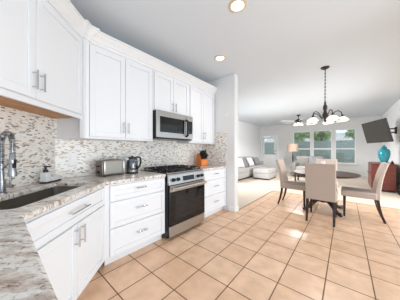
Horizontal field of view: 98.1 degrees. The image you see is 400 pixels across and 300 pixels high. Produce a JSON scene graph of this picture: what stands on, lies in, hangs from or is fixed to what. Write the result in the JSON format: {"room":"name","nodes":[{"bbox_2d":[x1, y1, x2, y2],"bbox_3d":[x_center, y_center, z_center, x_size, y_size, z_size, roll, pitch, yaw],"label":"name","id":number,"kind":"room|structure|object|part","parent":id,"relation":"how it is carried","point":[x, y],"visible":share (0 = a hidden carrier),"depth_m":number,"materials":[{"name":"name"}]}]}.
{"room":"kitchen","nodes":[
{"label":"kitchen","id":0,"kind":"room"},
{"bbox_2d":[206,73,237,209],"bbox_3d":[-0.285,-0.140,4.292,2.635,2.720,0.140,0,0,40],"label":"wall partition","id":1,"kind":"structure","parent":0,"point":[226,94],"depth_m":3.48,"materials":[{"name":"paint"}]},
{"bbox_2d":[202,131,226,165],"bbox_3d":[0.298,-0.030,3.705,0.627,0.700,0.008,0,0,40],"label":"tiles","id":2,"kind":"structure","parent":1,"relation":"attached to","point":[217,152],"depth_m":3.64,"materials":[{"name":"tile"}]},
{"bbox_2d":[228,206,238,212],"bbox_3d":[0.676,1.175,3.483,0.147,0.090,0.164,0,0,40],"label":"baseboard","id":3,"kind":"structure","parent":1,"relation":"attached to","point":[231,209],"depth_m":3.42,"materials":[{"name":"white paint"}]},
{"bbox_2d":[70,0,399,125],"bbox_3d":[1.710,-1.550,4.345,5.620,0.100,13.250,0,0,40],"label":"ceiling","id":4,"kind":"structure","parent":0,"point":[277,50],"depth_m":2.49,"materials":[{"name":"paint"}]},
{"bbox_2d":[214,55,225,60],"bbox_3d":[0.326,-1.494,2.824,0.190,0.012,0.190,0,0,40],"label":"recessed light","id":5,"kind":"object","parent":4,"relation":"in","point":[218,57],"visible":1,"depth_m":2.81,"materials":[{"name":"beige"}]},
{"bbox_2d":[228,0,246,12],"bbox_3d":[0.389,-1.494,1.797,0.190,0.012,0.190,0,0,40],"label":"recessed light","id":6,"kind":"object","parent":4,"relation":"in","point":[238,6],"visible":1,"depth_m":1.80,"materials":[{"name":"beige"}]},
{"bbox_2d":[281,114,319,125],"bbox_3d":[4.245,-1.274,7.385,1.444,0.451,1.451,0,0,40],"label":"ceiling fan","id":7,"kind":"object","parent":4,"relation":"hanging from","point":[298,120],"visible":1,"depth_m":7.34,"materials":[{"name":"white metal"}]},
{"bbox_2d":[306,66,349,124],"bbox_3d":[2.287,-0.997,3.152,0.657,1.004,0.651,0,0,40],"label":"chandelier","id":8,"kind":"object","parent":4,"relation":"hanging from","point":[330,119],"visible":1,"depth_m":3.11,"materials":[{"name":"white glass"}]},
{"bbox_3d":[2.027,-0.543,3.118,0.190,0.085,0.190,0,0,40],"label":"lamp shade","id":9,"kind":"part","parent":8,"relation":"part of","materials":[{"name":"white glass"}]},
{"bbox_3d":[2.271,-1.157,3.147,0.019,0.635,0.019,0,0,-5],"label":"chain","id":10,"kind":"part","parent":8,"relation":"part of","materials":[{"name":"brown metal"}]},
{"bbox_3d":[2.224,-0.543,2.907,0.190,0.085,0.190,0,0,40],"label":"lamp shade","id":11,"kind":"part","parent":8,"relation":"part of","materials":[{"name":"white glass"}]},
{"bbox_3d":[2.485,-0.543,3.028,0.190,0.085,0.190,0,0,40],"label":"lamp shade","id":12,"kind":"part","parent":8,"relation":"part of","materials":[{"name":"white glass"}]},
{"bbox_2d":[76,170,399,299],"bbox_3d":[2.353,1.250,3.804,7.300,0.060,13.250,0,0,40],"label":"floor","id":13,"kind":"structure","parent":0,"point":[266,249],"depth_m":1.99,"materials":[{"name":"tile"}]},
{"bbox_2d":[25,186,104,299],"bbox_3d":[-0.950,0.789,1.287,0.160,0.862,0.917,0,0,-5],"label":"base cabinet","id":14,"kind":"object","parent":13,"relation":"on","point":[68,238],"visible":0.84,"depth_m":1.23,"materials":[{"name":"white paint"}]},
{"bbox_3d":[-0.902,0.827,1.071,0.020,0.552,0.434,0,0,-5],"label":"door","id":15,"kind":"part","parent":14,"relation":"part of","materials":[{"name":"white paint"}]},
{"bbox_3d":[-0.920,0.455,1.290,0.020,0.160,0.872,0,0,-5],"label":"drawer","id":16,"kind":"part","parent":14,"relation":"part of","materials":[{"name":"white paint"}]},
{"bbox_3d":[-0.887,0.635,1.257,0.040,0.135,0.012,0,0,-5],"label":"handle","id":17,"kind":"part","parent":14,"relation":"part of","materials":[{"name":"silver metal"}]},
{"bbox_3d":[-0.890,0.440,1.292,0.040,0.012,0.220,0,0,-5],"label":"handle","id":18,"kind":"part","parent":14,"relation":"part of","materials":[{"name":"silver metal"}]},
{"bbox_3d":[-0.893,0.635,1.327,0.040,0.135,0.012,0,0,-5],"label":"handle","id":19,"kind":"part","parent":14,"relation":"part of","materials":[{"name":"silver metal"}]},
{"bbox_3d":[-0.939,0.827,1.508,0.020,0.552,0.434,0,0,-5],"label":"door","id":20,"kind":"part","parent":14,"relation":"part of","materials":[{"name":"white paint"}]},
{"bbox_2d":[104,177,164,265],"bbox_3d":[-0.928,0.789,2.220,0.660,0.862,0.768,0,0,40],"label":"base cabinet","id":21,"kind":"object","parent":13,"relation":"on","point":[134,210],"visible":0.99,"depth_m":1.98,"materials":[{"name":"white paint"}]},
{"bbox_3d":[-0.703,0.964,2.053,0.020,0.278,0.700,0,0,40],"label":"drawer","id":22,"kind":"part","parent":21,"relation":"part of","materials":[{"name":"white paint"}]},
{"bbox_3d":[-0.703,0.679,2.053,0.020,0.266,0.700,0,0,40],"label":"drawer","id":23,"kind":"part","parent":21,"relation":"part of","materials":[{"name":"white paint"}]},
{"bbox_3d":[-0.703,0.455,2.053,0.020,0.160,0.700,0,0,40],"label":"drawer","id":24,"kind":"part","parent":21,"relation":"part of","materials":[{"name":"white paint"}]},
{"bbox_2d":[142,165,206,238],"bbox_3d":[-0.383,0.745,2.773,0.715,0.950,0.763,0,0,40],"label":"gas range","id":25,"kind":"object","parent":13,"relation":"on","point":[184,185],"visible":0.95,"depth_m":2.52,"materials":[{"name":"silver metal"}]},
{"bbox_2d":[142,168,200,173],"bbox_3d":[-0.434,0.318,2.816,0.580,0.012,0.763,0,0,40],"label":"cooktop","id":26,"kind":"object","parent":25,"relation":"in","point":[186,170],"depth_m":2.64,"materials":[{"name":"black metal"}]},
{"bbox_3d":[-0.211,0.395,2.628,0.124,0.160,0.755,0,0,40],"label":"control panel","id":27,"kind":"part","parent":25,"relation":"part of","materials":[{"name":"metal"}]},
{"bbox_3d":[-0.171,1.105,2.595,0.022,0.140,0.739,0,0,40],"label":"drawer","id":28,"kind":"part","parent":25,"relation":"part of","materials":[{"name":"metal"}]},
{"bbox_3d":[-0.170,0.757,2.594,0.026,0.545,0.739,0,0,40],"label":"oven door","id":29,"kind":"part","parent":25,"relation":"part of","materials":[{"name":"black glass"}]},
{"bbox_3d":[-0.159,0.525,2.584,0.004,0.080,0.739,0,0,40],"label":"door rail","id":30,"kind":"part","parent":25,"relation":"part of","materials":[{"name":"metal"}]},
{"bbox_3d":[-0.133,0.520,2.563,0.063,0.030,0.695,0,0,40],"label":"handle","id":31,"kind":"part","parent":25,"relation":"part of","materials":[{"name":"metal"}]},
{"bbox_2d":[204,168,225,217],"bbox_3d":[0.067,0.789,3.402,0.660,0.862,0.760,0,0,40],"label":"base cabinet","id":32,"kind":"object","parent":13,"relation":"on","point":[215,187],"visible":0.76,"depth_m":3.21,"materials":[{"name":"white paint"}]},
{"bbox_2d":[188,165,225,170],"bbox_3d":[0.052,0.338,3.410,0.629,0.036,0.759,0,0,40],"label":"countertop","id":33,"kind":"structure","parent":32,"relation":"on","point":[208,167],"depth_m":3.30,"materials":[{"name":"stone"}]},
{"bbox_2d":[196,150,207,165],"bbox_3d":[0.044,0.158,3.535,0.154,0.325,0.241,0,0,-35],"label":"knife block","id":34,"kind":"object","parent":33,"relation":"on","point":[201,158],"visible":0.99,"depth_m":3.48,"materials":[{"name":"brown wood"}]},
{"bbox_3d":[0.281,0.964,3.221,0.020,0.278,0.725,0,0,40],"label":"drawer","id":35,"kind":"part","parent":32,"relation":"part of","materials":[{"name":"white paint"}]},
{"bbox_3d":[0.281,0.455,3.221,0.020,0.160,0.725,0,0,40],"label":"drawer","id":36,"kind":"part","parent":32,"relation":"part of","materials":[{"name":"white paint"}]},
{"bbox_3d":[0.281,0.679,3.221,0.020,0.266,0.725,0,0,40],"label":"drawer","id":37,"kind":"part","parent":32,"relation":"part of","materials":[{"name":"white paint"}]},
{"bbox_2d":[238,156,265,180],"bbox_3d":[1.981,0.780,8.071,0.955,0.880,3.500,0,0,40],"label":"sofa","id":38,"kind":"object","parent":13,"relation":"on","point":[243,172],"visible":0.28,"depth_m":7.56,"materials":[{"name":"grey fabric"}]},
{"bbox_2d":[238,158,244,167],"bbox_3d":[1.685,0.550,7.405,0.440,0.388,0.254,0,0,-25],"label":"throw pillow","id":39,"kind":"object","parent":38,"relation":"on","point":[240,161],"visible":0.69,"depth_m":7.34,"materials":[{"name":"white fabric"}]},
{"bbox_2d":[238,167,246,173],"bbox_3d":[1.424,0.850,7.215,0.705,0.180,1.005,0,0,40],"label":"seat cushion","id":40,"kind":"object","parent":38,"relation":"on","point":[242,170],"depth_m":7.12,"materials":[{"name":"grey fabric"}]},
{"bbox_2d":[242,157,247,166],"bbox_3d":[1.909,0.540,7.701,0.460,0.406,0.261,0,0,-30],"label":"throw pillow","id":41,"kind":"object","parent":38,"relation":"on","point":[243,159],"visible":0.51,"depth_m":7.66,"materials":[{"name":"grey fabric"}]},
{"bbox_2d":[241,166,256,171],"bbox_3d":[2.077,0.850,7.990,0.705,0.180,1.005,0,0,40],"label":"seat cushion","id":42,"kind":"object","parent":38,"relation":"on","point":[250,168],"depth_m":7.65,"materials":[{"name":"grey fabric"}]},
{"bbox_2d":[246,157,253,165],"bbox_3d":[2.411,0.550,8.297,0.440,0.388,0.254,0,0,-45],"label":"throw pillow","id":43,"kind":"object","parent":38,"relation":"on","point":[249,160],"visible":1,"depth_m":8.20,"materials":[{"name":"white fabric"}]},
{"bbox_2d":[253,157,259,164],"bbox_3d":[2.900,0.550,8.879,0.420,0.371,0.246,0,0,-40],"label":"throw pillow","id":44,"kind":"object","parent":38,"relation":"on","point":[256,160],"visible":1,"depth_m":8.79,"materials":[{"name":"grey fabric"}]},
{"bbox_3d":[3.040,0.800,9.324,0.920,0.440,0.220,0,0,40],"label":"arm","id":45,"kind":"part","parent":38,"relation":"part of","materials":[{"name":"grey fabric"}]},
{"bbox_2d":[253,167,275,179],"bbox_3d":[2.815,1.005,7.519,0.680,0.430,0.990,0,0,40],"label":"ottoman","id":46,"kind":"object","parent":13,"relation":"on","point":[263,173],"visible":1,"depth_m":7.18,"materials":[{"name":"grey fabric"}]},
{"bbox_2d":[253,167,275,173],"bbox_3d":[2.815,0.880,7.519,0.680,0.180,0.990,0,0,40],"label":"cushion","id":47,"kind":"object","parent":46,"relation":"on","point":[261,170],"depth_m":7.23,"materials":[{"name":"grey fabric"}]},
{"bbox_2d":[276,159,305,205],"bbox_3d":[2.090,0.720,3.914,0.615,1.000,0.448,0,0,40],"label":"dining chair","id":48,"kind":"object","parent":13,"relation":"on","point":[284,183],"visible":0.74,"depth_m":3.88,"materials":[{"name":"beige fabric"}]},
{"bbox_3d":[1.809,1.020,3.906,0.126,0.400,0.042,0,0,40],"label":"leg","id":49,"kind":"part","parent":48,"relation":"part of","materials":[{"name":"brown wood"}]},
{"bbox_3d":[1.922,0.535,4.055,0.177,0.630,0.424,0,0,40],"label":"backrest","id":50,"kind":"part","parent":48,"relation":"part of","materials":[{"name":"beige fabric"}]},
{"bbox_3d":[2.143,0.790,3.869,0.475,0.110,0.448,0,0,40],"label":"seat","id":51,"kind":"part","parent":48,"relation":"part of","materials":[{"name":"beige fabric"}]},
{"bbox_3d":[2.168,1.030,3.604,0.042,0.380,0.042,0,0,40],"label":"leg","id":52,"kind":"part","parent":48,"relation":"part of","materials":[{"name":"brown wood"}]},
{"bbox_2d":[287,144,298,173],"bbox_3d":[4.827,0.455,9.009,0.520,1.530,0.520,0,0,40],"label":"floor lamp","id":53,"kind":"object","parent":13,"relation":"on","point":[292,148],"visible":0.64,"depth_m":8.83,"materials":[{"name":"beige fabric"}]},
{"bbox_3d":[4.827,-0.115,9.009,0.520,0.390,0.520,0,0,40],"label":"lamp shade","id":54,"kind":"part","parent":53,"relation":"part of","materials":[{"name":"beige fabric"}]},
{"bbox_2d":[291,156,324,175],"bbox_3d":[4.957,0.755,7.905,1.320,0.930,0.900,0,0,40],"label":"armchair","id":55,"kind":"object","parent":13,"relation":"on","point":[300,162],"visible":0.44,"depth_m":8.10,"materials":[{"name":"grey fabric"}]},
{"bbox_3d":[4.522,0.775,8.258,0.200,0.390,0.800,0,0,40],"label":"arm","id":56,"kind":"part","parent":55,"relation":"part of"},
{"bbox_3d":[5.169,0.605,8.158,1.140,0.630,0.240,0,0,40],"label":"backrest","id":57,"kind":"part","parent":55,"relation":"part of","materials":[{"name":"beige fabric"}]},
{"bbox_2d":[308,157,319,162],"bbox_3d":[5.084,0.530,7.746,0.217,0.414,0.440,0,0,-42],"label":"throw pillow","id":58,"kind":"object","parent":55,"relation":"on","point":[311,159],"visible":0.49,"depth_m":7.74,"materials":[{"name":"grey fabric"}]},
{"bbox_2d":[239,191,399,209],"bbox_3d":[3.260,1.217,2.848,4.681,0.006,2.187,0,0,40],"label":"trim","id":59,"kind":"structure","parent":13,"relation":"on","point":[271,191],"depth_m":4.01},
{"bbox_2d":[305,163,337,226],"bbox_3d":[2.149,0.720,3.070,0.448,1.000,0.615,0,0,40],"label":"dining chair","id":60,"kind":"object","parent":13,"relation":"on","point":[320,178],"visible":1,"depth_m":2.88,"materials":[{"name":"beige fabric"}]},
{"bbox_3d":[1.871,1.020,3.030,0.042,0.400,0.126,0,0,40],"label":"leg","id":61,"kind":"part","parent":60,"relation":"part of","materials":[{"name":"brown wood"}]},
{"bbox_3d":[2.008,0.535,2.902,0.424,0.630,0.177,0,0,40],"label":"backrest","id":62,"kind":"part","parent":60,"relation":"part of","materials":[{"name":"beige fabric"}]},
{"bbox_3d":[2.157,1.020,2.789,0.042,0.400,0.126,0,0,40],"label":"leg","id":63,"kind":"part","parent":60,"relation":"part of","materials":[{"name":"brown wood"}]},
{"bbox_2d":[291,169,360,216],"bbox_3d":[2.514,0.839,3.544,1.150,0.758,1.150,0,0,40],"label":"dining table","id":64,"kind":"object","parent":13,"relation":"on","point":[339,174],"visible":0.4,"depth_m":3.39,"materials":[{"name":"brown wood"}]},
{"bbox_2d":[316,159,337,189],"bbox_3d":[2.929,0.720,4.054,0.448,1.000,0.615,0,0,40],"label":"dining chair","id":65,"kind":"object","parent":13,"relation":"on","point":[328,161],"visible":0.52,"depth_m":4.18,"materials":[{"name":"beige fabric"}]},
{"bbox_2d":[341,162,388,223],"bbox_3d":[2.990,0.720,3.182,0.615,1.000,0.448,0,0,40],"label":"dining chair","id":66,"kind":"object","parent":13,"relation":"on","point":[374,193],"visible":1,"depth_m":3.01,"materials":[{"name":"beige fabric"}]},
{"bbox_3d":[2.671,1.030,3.206,0.042,0.380,0.042,0,0,40],"label":"leg","id":67,"kind":"part","parent":66,"relation":"part of","materials":[{"name":"brown wood"}]},
{"bbox_3d":[2.936,0.790,3.227,0.475,0.110,0.448,0,0,40],"label":"seat","id":68,"kind":"part","parent":66,"relation":"part of","materials":[{"name":"beige fabric"}]},
{"bbox_3d":[3.158,0.535,3.041,0.177,0.630,0.424,0,0,40],"label":"backrest","id":69,"kind":"part","parent":66,"relation":"part of","materials":[{"name":"beige fabric"}]},
{"bbox_3d":[3.030,1.020,2.904,0.126,0.400,0.042,0,0,40],"label":"leg","id":70,"kind":"part","parent":66,"relation":"part of","materials":[{"name":"brown wood"}]},
{"bbox_2d":[368,162,396,192],"bbox_3d":[5.674,0.812,5.452,0.543,0.815,1.090,0,0,40],"label":"sideboard","id":71,"kind":"object","parent":13,"relation":"on","point":[389,182],"visible":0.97,"depth_m":5.01,"materials":[{"name":"brown wood"}]},
{"bbox_3d":[5.273,0.795,5.345,0.017,0.690,0.330,0,0,40],"label":"door","id":72,"kind":"part","parent":71,"relation":"part of","materials":[{"name":"brown wood"}]},
{"bbox_2d":[378,145,390,162],"bbox_3d":[5.460,0.129,5.142,0.269,0.552,0.269,0,0,40],"label":"ginger jar","id":73,"kind":"object","parent":71,"relation":"on","point":[384,154],"visible":0.84,"depth_m":5.07,"materials":[{"name":"teal ceramic"}]},
{"bbox_3d":[-0.725,0.789,0.381,0.860,0.862,0.560,0,0,40],"label":"base cabinet","id":74,"kind":"object","parent":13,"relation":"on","visible":0},
{"bbox_2d":[0,170,165,299],"bbox_3d":[-0.950,0.338,1.252,1.230,0.036,2.923,0,0,-7],"label":"countertop","id":75,"kind":"structure","parent":74,"relation":"on","point":[23,275],"depth_m":0.66,"materials":[{"name":"stone"}]},
{"bbox_2d":[0,131,17,194],"bbox_3d":[-1.380,0.090,1.248,0.202,0.459,0.070,0,0,18],"label":"spring faucet","id":76,"kind":"object","parent":75,"relation":"on","point":[12,172],"visible":1,"depth_m":1.24,"materials":[{"name":"silver metal"}]},
{"bbox_3d":[-1.411,0.236,1.269,0.075,0.082,0.023,0,0,-5],"label":"lever","id":77,"kind":"part","parent":76,"relation":"part of","materials":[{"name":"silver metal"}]},
{"bbox_3d":[-1.369,0.112,1.245,0.167,0.087,0.049,0,0,28],"label":"holder arm","id":78,"kind":"part","parent":76,"relation":"part of","materials":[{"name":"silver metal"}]},
{"bbox_2d":[0,186,79,209],"bbox_3d":[-1.206,0.452,1.304,0.370,0.187,0.805,0,0,-5],"label":"sink","id":79,"kind":"object","parent":75,"relation":"in","point":[17,202],"visible":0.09,"depth_m":1.43,"materials":[{"name":"metal"}]},
{"bbox_2d":[39,166,60,183],"bbox_3d":[-1.494,0.236,1.744,0.080,0.168,0.200,0,0,-5],"label":"soap caddy","id":80,"kind":"object","parent":75,"relation":"on","point":[45,176],"visible":0.98,"depth_m":1.67,"materials":[{"name":"white ceramic"}]},
{"bbox_2d":[40,172,50,181],"bbox_3d":[-1.494,0.262,1.677,0.066,0.093,0.062,0,0,-5],"label":"bottle","id":81,"kind":"object","parent":80,"relation":"on","point":[44,176],"depth_m":1.65,"materials":[{"name":"white ceramic"}]},
{"bbox_2d":[51,175,60,180],"bbox_3d":[-1.502,0.288,1.776,0.066,0.040,0.129,0,0,-5],"label":"tray","id":82,"kind":"object","parent":80,"relation":"on","point":[56,177],"depth_m":1.78,"materials":[{"name":"white ceramic"}]},
{"bbox_2d":[96,159,124,176],"bbox_3d":[-1.139,0.222,2.193,0.160,0.197,0.322,0,0,34],"label":"toaster","id":83,"kind":"object","parent":75,"relation":"on","point":[112,166],"visible":1,"depth_m":2.12,"materials":[{"name":"metal"}]},
{"bbox_2d":[126,156,141,173],"bbox_3d":[-0.989,0.199,2.394,0.345,0.242,0.164,0,0,-17],"label":"electric kettle","id":84,"kind":"object","parent":75,"relation":"on","point":[128,171],"visible":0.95,"depth_m":2.37,"materials":[{"name":"black plastic"}]},
{"bbox_3d":[-0.877,0.181,2.483,0.027,0.192,0.088,0,0,40],"label":"handle","id":85,"kind":"part","parent":84,"relation":"part of","materials":[{"name":"black plastic"}]},
{"bbox_2d":[238,121,259,160],"bbox_3d":[1.290,-0.140,8.130,0.100,2.720,7.760,0,0,40],"label":"wall","id":86,"kind":"structure","parent":0,"point":[248,134],"depth_m":9.77,"materials":[{"name":"paint"}]},
{"bbox_2d":[260,118,381,174],"bbox_3d":[5.893,-0.140,9.405,5.500,2.720,0.120,0,0,40],"label":"wall","id":87,"kind":"structure","parent":0,"point":[366,152],"depth_m":8.64,"materials":[{"name":"paint"}]},
{"bbox_2d":[261,135,277,169],"bbox_3d":[4.266,0.155,10.687,1.020,2.130,0.015,0,0,40],"label":"trim","id":88,"kind":"structure","parent":87,"relation":"attached to","point":[264,135],"depth_m":10.67,"materials":[{"name":"white paint"}]},
{"bbox_2d":[263,137,276,169],"bbox_3d":[4.272,0.200,10.694,0.820,2.020,0.125,0,0,40],"label":"door","id":89,"kind":"structure","parent":87,"relation":"in","point":[270,159],"depth_m":10.62,"materials":[{"name":"white paint"}]},
{"bbox_3d":[4.279,-0.205,10.702,0.696,1.066,0.015,0,0,40],"label":"glass frame","id":90,"kind":"part","parent":89,"relation":"part of","materials":[{"name":"clear glass"}]},
{"bbox_2d":[293,131,310,161],"bbox_3d":[5.635,-0.180,9.596,0.880,1.680,0.080,0,0,40],"label":"window","id":91,"kind":"structure","parent":87,"relation":"in","point":[302,131],"depth_m":9.46,"materials":[{"name":"white paint"}]},
{"bbox_2d":[313,130,331,158],"bbox_3d":[6.343,-0.180,9.000,0.830,1.680,0.080,0,0,40],"label":"window","id":92,"kind":"structure","parent":87,"relation":"in","point":[318,130],"depth_m":8.94,"materials":[{"name":"white paint"}]},
{"bbox_2d":[289,115,381,125],"bbox_3d":[6.503,-1.450,8.748,3.680,0.100,0.100,0,0,40],"label":"trim","id":93,"kind":"structure","parent":87,"relation":"attached to","point":[370,117],"depth_m":7.96,"materials":[{"name":"paint"}]},
{"bbox_2d":[335,128,355,163],"bbox_3d":[7.039,-0.180,8.414,0.790,1.680,0.080,0,0,40],"label":"window","id":94,"kind":"structure","parent":87,"relation":"in","point":[352,128],"depth_m":8.35,"materials":[{"name":"white paint"}]},
{"bbox_2d":[382,99,399,186],"bbox_3d":[3.814,-0.140,2.573,0.120,2.720,13.250,0,0,40],"label":"wall","id":95,"kind":"structure","parent":0,"point":[392,114],"depth_m":5.50,"materials":[{"name":"paint"}]},
{"bbox_2d":[361,118,396,142],"bbox_3d":[5.543,-0.541,5.046,0.870,0.646,1.144,0,0,19],"label":"television","id":96,"kind":"object","parent":95,"relation":"attached to","point":[377,131],"visible":1,"depth_m":5.04,"materials":[{"name":"black plastic"}]},
{"bbox_3d":[-0.854,-0.140,2.929,0.120,2.720,2.680,0,0,40],"label":"wall","id":97,"kind":"structure","parent":0,"visible":0},
{"bbox_2d":[0,0,81,118],"bbox_3d":[-1.354,-0.762,1.377,0.412,0.875,1.144,0,0,-5],"label":"upper cabinet","id":98,"kind":"object","parent":97,"relation":"attached to","point":[41,53],"visible":0.98,"depth_m":1.28,"materials":[{"name":"white paint"}]},
{"bbox_3d":[-1.168,-0.760,1.033,0.020,0.785,0.425,0,0,-5],"label":"door","id":99,"kind":"part","parent":98,"relation":"part of","materials":[{"name":"white paint"}]},
{"bbox_3d":[-1.154,-0.495,1.218,0.040,0.135,0.012,0,0,-5],"label":"handle","id":100,"kind":"part","parent":98,"relation":"part of","materials":[{"name":"silver metal"}]},
{"bbox_3d":[-1.397,-0.351,1.429,0.333,0.008,1.013,0,0,-5],"label":"panel","id":101,"kind":"part","parent":98,"relation":"part of","materials":[{"name":"brown wood"}]},
{"bbox_3d":[-1.215,-0.340,1.389,0.020,0.030,0.906,0,0,-5],"label":"light rail","id":102,"kind":"part","parent":98,"relation":"part of","materials":[{"name":"white paint"}]},
{"bbox_3d":[-1.159,-0.495,1.281,0.040,0.135,0.012,0,0,-5],"label":"handle","id":103,"kind":"part","parent":98,"relation":"part of","materials":[{"name":"silver metal"}]},
{"bbox_3d":[-1.210,-0.760,1.527,0.020,0.785,0.558,0,0,-5],"label":"door","id":104,"kind":"part","parent":98,"relation":"part of","materials":[{"name":"white paint"}]},
{"bbox_2d":[57,43,152,141],"bbox_3d":[-1.121,-0.662,2.209,0.381,1.075,1.038,0,0,40],"label":"upper cabinet","id":105,"kind":"object","parent":97,"relation":"attached to","point":[120,88],"visible":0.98,"depth_m":2.10,"materials":[{"name":"white paint"}]},
{"bbox_2d":[80,37,88,138],"bbox_3d":[-1.230,-0.662,1.843,0.064,1.075,0.084,0,0,40],"label":"trim","id":106,"kind":"structure","parent":105,"relation":"attached to","point":[84,121],"depth_m":1.84,"materials":[{"name":"white paint"}]},
{"bbox_3d":[-1.078,-0.651,2.043,0.020,1.003,0.398,0,0,40],"label":"door","id":107,"kind":"part","parent":105,"relation":"part of","materials":[{"name":"white paint"}]},
{"bbox_2d":[47,0,216,94],"bbox_3d":[-0.628,-1.242,2.422,0.584,0.135,3.148,0,0,28],"label":"trim","id":108,"kind":"structure","parent":105,"relation":"attached to","point":[66,9],"depth_m":2.07,"materials":[{"name":"white paint"}]},
{"bbox_3d":[-0.817,-0.651,2.352,0.020,1.003,0.400,0,0,40],"label":"door","id":109,"kind":"part","parent":105,"relation":"part of","materials":[{"name":"white paint"}]},
{"bbox_2d":[55,119,201,177],"bbox_3d":[-0.779,-0.030,2.919,0.008,0.700,2.598,0,0,40],"label":"wall tiles","id":110,"kind":"structure","parent":97,"relation":"attached to","point":[154,153],"depth_m":2.45,"materials":[{"name":"tile"}]},
{"bbox_2d":[69,153,76,162],"bbox_3d":[-1.501,0.090,2.048,0.008,0.116,0.072,0,0,40],"label":"outlet","id":111,"kind":"object","parent":110,"relation":"attached to","point":[72,156],"visible":1,"depth_m":2.04,"materials":[{"name":"white paint"}]},
{"bbox_2d":[153,70,188,115],"bbox_3d":[-0.541,-0.891,2.898,0.381,0.617,0.757,0,0,40],"label":"upper cabinet","id":112,"kind":"object","parent":97,"relation":"attached to","point":[170,94],"visible":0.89,"depth_m":2.75,"materials":[{"name":"white paint"}]},
{"bbox_3d":[-0.552,-0.875,2.667,0.020,0.555,0.361,0,0,40],"label":"door","id":113,"kind":"part","parent":112,"relation":"part of","materials":[{"name":"white paint"}]},
{"bbox_2d":[153,109,192,140],"bbox_3d":[-0.499,-0.371,2.863,0.469,0.413,0.750,0,0,40],"label":"microwave","id":114,"kind":"object","parent":112,"relation":"attached to","point":[167,126],"visible":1,"depth_m":2.69,"materials":[{"name":"silver metal"}]},
{"bbox_3d":[-0.211,-0.361,2.896,0.071,0.307,0.036,0,0,40],"label":"handle","id":115,"kind":"part","parent":114,"relation":"part of","materials":[{"name":"black plastic"}]},
{"bbox_3d":[-0.185,-0.382,2.992,0.031,0.393,0.148,0,0,40],"label":"control panel","id":116,"kind":"part","parent":114,"relation":"part of","materials":[{"name":"metal"}]},
{"bbox_3d":[-0.316,-0.875,2.948,0.020,0.555,0.362,0,0,40],"label":"door","id":117,"kind":"part","parent":112,"relation":"part of","materials":[{"name":"white paint"}]},
{"bbox_2d":[177,85,213,143],"bbox_3d":[-0.047,-0.662,3.485,0.381,1.075,0.770,0,0,40],"label":"upper cabinet","id":118,"kind":"object","parent":97,"relation":"attached to","point":[201,102],"visible":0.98,"depth_m":3.34,"materials":[{"name":"white paint"}]},
{"bbox_3d":[-0.060,-0.651,3.251,0.020,1.003,0.368,0,0,40],"label":"door","id":119,"kind":"part","parent":118,"relation":"part of","materials":[{"name":"white paint"}]},
{"bbox_3d":[0.180,-0.651,3.537,0.020,1.003,0.368,0,0,40],"label":"door","id":120,"kind":"part","parent":118,"relation":"part of","materials":[{"name":"white paint"}]},
{"label":"outside","id":121,"kind":"structure","parent":0,"visible":0},
{"bbox_3d":[16.440,1.430,19.526,40.000,0.180,28.950,0,0,40],"label":"ground","id":122,"kind":"structure","parent":121,"visible":0},
{"bbox_2d":[294,131,318,141],"bbox_3d":[9.378,-0.944,16.419,3.198,4.579,3.165,0,0,-22],"label":"tree","id":123,"kind":"object","parent":122,"relation":"on","point":[298,137],"visible":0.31,"depth_m":15.63,"materials":[{"name":"green plant"}]},
{"bbox_2d":[265,133,353,141],"bbox_3d":[18.698,-0.530,26.089,15.800,3.900,6.800,0,0,40],"label":"house","id":124,"kind":"structure","parent":122,"relation":"on","point":[339,136],"depth_m":24.13,"materials":[{"name":"paint"}]},
{"bbox_2d":[265,140,354,162],"bbox_3d":[8.418,0.344,12.616,14.627,1.992,0.176,0,0,40],"label":"fence","id":125,"kind":"object","parent":122,"relation":"on","point":[342,155],"visible":0.23,"depth_m":12.10,"materials":[{"name":"wood"}]},
{"bbox_2d":[309,131,330,140],"bbox_3d":[14.207,-1.343,20.219,3.455,5.377,3.029,0,0,-33],"label":"tree","id":126,"kind":"object","parent":122,"relation":"on","point":[323,135],"visible":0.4,"depth_m":19.84,"materials":[{"name":"green plant"}]},
{"bbox_2d":[343,129,354,139],"bbox_3d":[12.570,-1.146,13.610,2.671,4.983,2.757,0,0,11],"label":"tree","id":127,"kind":"object","parent":122,"relation":"on","point":[350,133],"visible":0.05,"depth_m":13.64,"materials":[{"name":"green plant"}]},
{"bbox_3d":[-1.618,-0.140,1.241,0.120,2.720,1.430,0,0,-5],"label":"wall","id":128,"kind":"structure","parent":0,"visible":0},
{"bbox_2d":[0,106,54,189],"bbox_3d":[-1.553,-0.030,1.235,0.008,0.700,1.406,0,0,-5],"label":"tiles","id":129,"kind":"structure","parent":128,"relation":"attached to","point":[34,134],"depth_m":1.60,"materials":[{"name":"tile"}]}
]}

